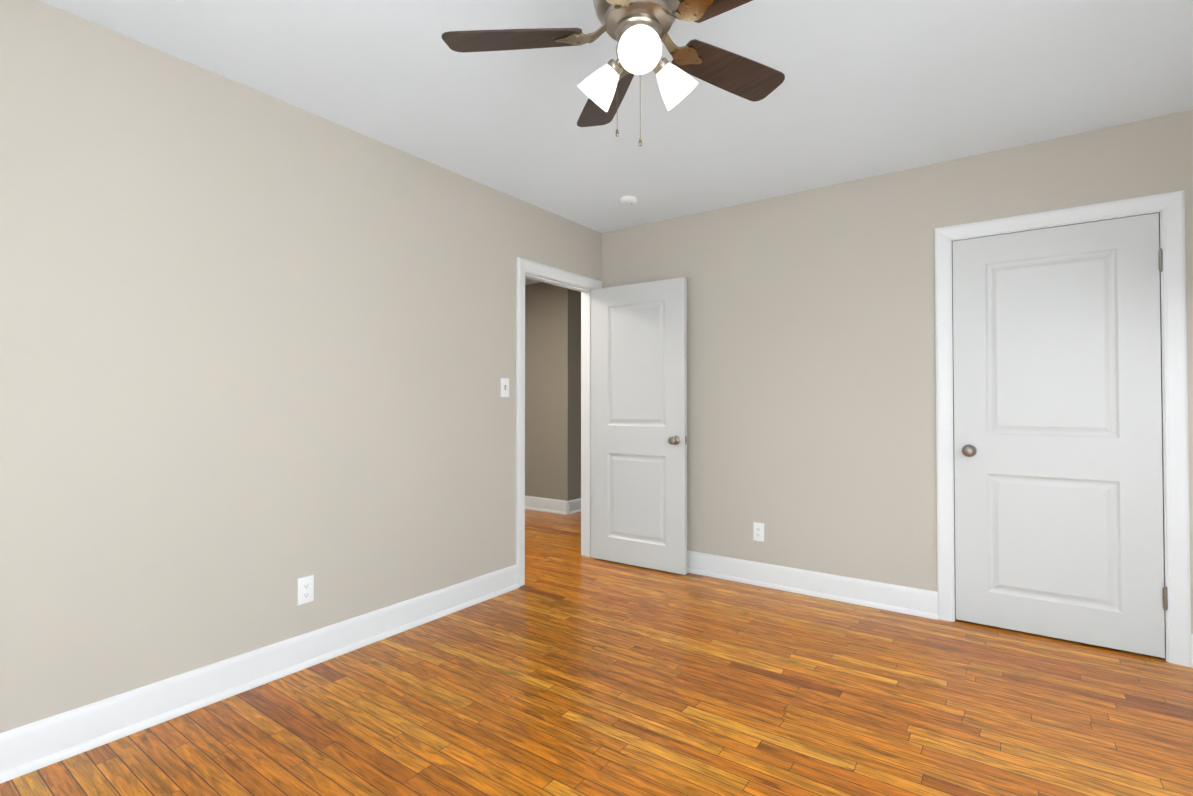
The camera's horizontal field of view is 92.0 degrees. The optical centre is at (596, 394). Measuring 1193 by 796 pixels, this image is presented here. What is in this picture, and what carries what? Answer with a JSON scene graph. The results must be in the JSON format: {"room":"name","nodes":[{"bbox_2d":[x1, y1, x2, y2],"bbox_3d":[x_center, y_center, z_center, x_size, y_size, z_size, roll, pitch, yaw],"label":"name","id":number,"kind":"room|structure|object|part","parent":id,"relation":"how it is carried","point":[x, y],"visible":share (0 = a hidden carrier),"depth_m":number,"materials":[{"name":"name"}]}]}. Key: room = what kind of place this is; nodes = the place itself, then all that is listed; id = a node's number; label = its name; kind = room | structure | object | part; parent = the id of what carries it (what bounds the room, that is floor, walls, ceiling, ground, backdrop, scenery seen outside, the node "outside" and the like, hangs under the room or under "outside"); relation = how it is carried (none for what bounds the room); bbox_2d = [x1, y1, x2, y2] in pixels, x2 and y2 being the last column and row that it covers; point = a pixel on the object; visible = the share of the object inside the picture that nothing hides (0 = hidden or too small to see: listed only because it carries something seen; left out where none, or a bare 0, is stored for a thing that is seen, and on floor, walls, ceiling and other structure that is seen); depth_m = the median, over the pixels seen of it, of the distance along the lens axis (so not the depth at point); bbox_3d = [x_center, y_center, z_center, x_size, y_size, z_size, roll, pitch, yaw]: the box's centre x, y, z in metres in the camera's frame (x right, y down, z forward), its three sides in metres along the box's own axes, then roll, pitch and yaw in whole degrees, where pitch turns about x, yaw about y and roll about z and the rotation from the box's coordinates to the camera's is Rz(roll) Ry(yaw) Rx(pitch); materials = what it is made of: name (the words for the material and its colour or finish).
{"room":"empty bedroom","nodes":[
{"label":"empty bedroom","id":0,"kind":"room"},
{"bbox_2d":[0,0,601,732],"bbox_3d":[-1.385,-0.033,2.492,0.120,2.440,4.720,-1,-1,36],"label":"wall","id":1,"kind":"structure","parent":0,"point":[256,354],"depth_m":2.26,"materials":[{"name":"beige paint"}]},
{"bbox_2d":[0,564,518,783],"bbox_3d":[-1.561,1.112,2.103,0.030,0.140,3.669,-1,-1,36],"label":"baseboard","id":2,"kind":"structure","parent":1,"relation":"attached to","point":[36,745],"depth_m":2.23,"materials":[{"name":"white wood"}]},
{"bbox_2d":[298,575,313,604],"bbox_3d":[-1.273,0.858,2.526,0.008,0.115,0.070,-1,-1,36],"label":"electrical outlet","id":3,"kind":"object","parent":1,"relation":"attached to","point":[305,589],"visible":1,"depth_m":2.52,"materials":[{"name":"white plastic"}]},
{"bbox_2d":[501,378,508,396],"bbox_3d":[-0.556,-0.041,3.529,0.018,0.115,0.070,-1,-1,36],"label":"switch plate","id":4,"kind":"object","parent":1,"relation":"attached to","point":[504,387],"visible":1,"depth_m":3.52,"materials":[{"name":"white plastic"}]},
{"bbox_2d":[516,257,601,586],"bbox_3d":[-0.286,0.175,4.021,0.158,2.067,0.914,-1,-1,36],"label":"door frame","id":5,"kind":"structure","parent":1,"relation":"attached to","point":[523,265],"depth_m":3.98,"materials":[{"name":"white wood"}]},
{"bbox_2d":[592,277,686,574],"bbox_3d":[0.287,0.210,4.057,0.756,1.974,0.169,-1,-1,36],"label":"room door","id":6,"kind":"structure","parent":5,"relation":"attached to","point":[639,423],"depth_m":4.02,"materials":[{"name":"white wood"}]},
{"bbox_3d":[0.540,0.307,3.874,0.067,0.066,0.169,-1,-1,36],"label":"knob","id":7,"kind":"part","parent":6,"relation":"part of","materials":[{"name":"grey metal"}]},
{"bbox_2d":[525,282,576,500],"bbox_3d":[-0.565,0.020,6.224,0.760,2.440,0.140,-1,-1,36],"label":"wall","id":8,"kind":"structure","parent":0,"point":[552,391],"depth_m":6.08,"materials":[{"name":"paint"}]},
{"bbox_2d":[525,495,571,514],"bbox_3d":[-0.603,1.169,6.129,0.790,0.140,0.030,-1,-1,36],"label":"baseboard","id":9,"kind":"structure","parent":8,"relation":"attached to","point":[556,506],"depth_m":6.05,"materials":[{"name":"white wood"}]},
{"bbox_2d":[572,498,580,513],"bbox_3d":[-0.160,1.148,6.095,0.030,0.179,0.390,-1,-1,36],"label":"baseboard","id":10,"kind":"structure","parent":8,"relation":"attached to","point":[576,503],"depth_m":6.02,"materials":[{"name":"white wood"}]},
{"bbox_2d":[0,509,1192,795],"bbox_3d":[-0.200,1.214,2.633,5.820,0.050,6.360,-1,-1,36],"label":"floor","id":11,"kind":"structure","parent":0,"point":[568,669],"depth_m":2.15,"materials":[{"name":"brown wood"}]},
{"bbox_2d":[39,0,1192,284],"bbox_3d":[-0.200,-1.291,2.669,5.820,0.080,6.360,-1,-1,36],"label":"ceiling","id":12,"kind":"structure","parent":0,"point":[867,88],"depth_m":2.34,"materials":[{"name":"white paint"}]},
{"bbox_2d":[441,0,784,145],"bbox_3d":[0.131,-0.958,1.545,1.013,0.618,1.037,-1,-1,36],"label":"ceiling fan","id":13,"kind":"object","parent":12,"relation":"hanging from","point":[637,30],"visible":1,"depth_m":1.59,"materials":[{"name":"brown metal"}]},
{"bbox_3d":[-0.230,-0.981,1.593,0.371,0.033,0.282,-1,-1,36],"label":"blade","id":14,"kind":"part","parent":13,"relation":"part of","materials":[{"name":"brown wood"}]},
{"bbox_3d":[0.032,-0.977,1.904,0.348,0.033,0.318,-1,-1,36],"label":"blade","id":15,"kind":"part","parent":13,"relation":"part of","materials":[{"name":"brown wood"}]},
{"bbox_3d":[0.371,-0.984,1.345,0.389,0.033,0.142,-1,-1,36],"label":"blade","id":16,"kind":"part","parent":13,"relation":"part of","materials":[{"name":"brown wood"}]},
{"bbox_3d":[0.407,-0.979,1.748,0.240,0.033,0.386,-1,-1,36],"label":"blade","id":17,"kind":"part","parent":13,"relation":"part of","materials":[{"name":"brown wood"}]},
{"bbox_2d":[620,196,636,205],"bbox_3d":[0.201,-1.218,3.644,0.108,0.037,0.108,-1,-1,36],"label":"smoke detector","id":18,"kind":"object","parent":12,"relation":"attached to","point":[628,200],"visible":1,"depth_m":3.61,"materials":[{"name":"white plastic"}]},
{"bbox_2d":[602,110,1192,633],"bbox_3d":[1.537,-0.021,3.373,3.840,2.440,0.120,-1,-1,36],"label":"wall","id":19,"kind":"structure","parent":0,"point":[810,380],"depth_m":3.38,"materials":[{"name":"beige paint"}]},
{"bbox_2d":[753,522,763,541],"bbox_3d":[1.027,0.872,3.648,0.070,0.115,0.008,-1,-1,36],"label":"electrical outlet","id":20,"kind":"object","parent":19,"relation":"attached to","point":[758,531],"visible":1,"depth_m":3.65,"materials":[{"name":"white plastic"}]},
{"bbox_2d":[687,550,937,619],"bbox_3d":[0.923,1.134,3.705,2.196,0.140,0.030,-1,-1,36],"label":"baseboard","id":21,"kind":"structure","parent":19,"relation":"attached to","point":[890,597],"depth_m":3.41,"materials":[{"name":"white wood"}]},
{"bbox_2d":[952,213,1167,657],"bbox_3d":[2.226,0.183,2.825,0.804,1.994,0.169,-1,-1,36],"label":"closet door","id":22,"kind":"structure","parent":19,"relation":"in","point":[1058,439],"depth_m":2.79,"materials":[{"name":"white wood"}]},
{"bbox_3d":[1.953,0.294,3.019,0.066,0.066,0.169,-1,-1,36],"label":"knob","id":23,"kind":"part","parent":22,"relation":"part of","materials":[{"name":"grey metal"}]},
{"bbox_2d":[934,190,1190,666],"bbox_3d":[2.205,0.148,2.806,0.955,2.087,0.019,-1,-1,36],"label":"door frame","id":24,"kind":"structure","parent":19,"relation":"attached to","point":[1171,205],"depth_m":2.57,"materials":[{"name":"white wood"}]},
{"bbox_2d":[1191,634,1192,667],"bbox_3d":[2.760,1.116,2.387,0.421,0.140,0.030,-1,-1,36],"label":"baseboard","id":25,"kind":"structure","parent":19,"relation":"attached to","point":[1191,634],"depth_m":2.51,"materials":[{"name":"white wood"}]}
]}

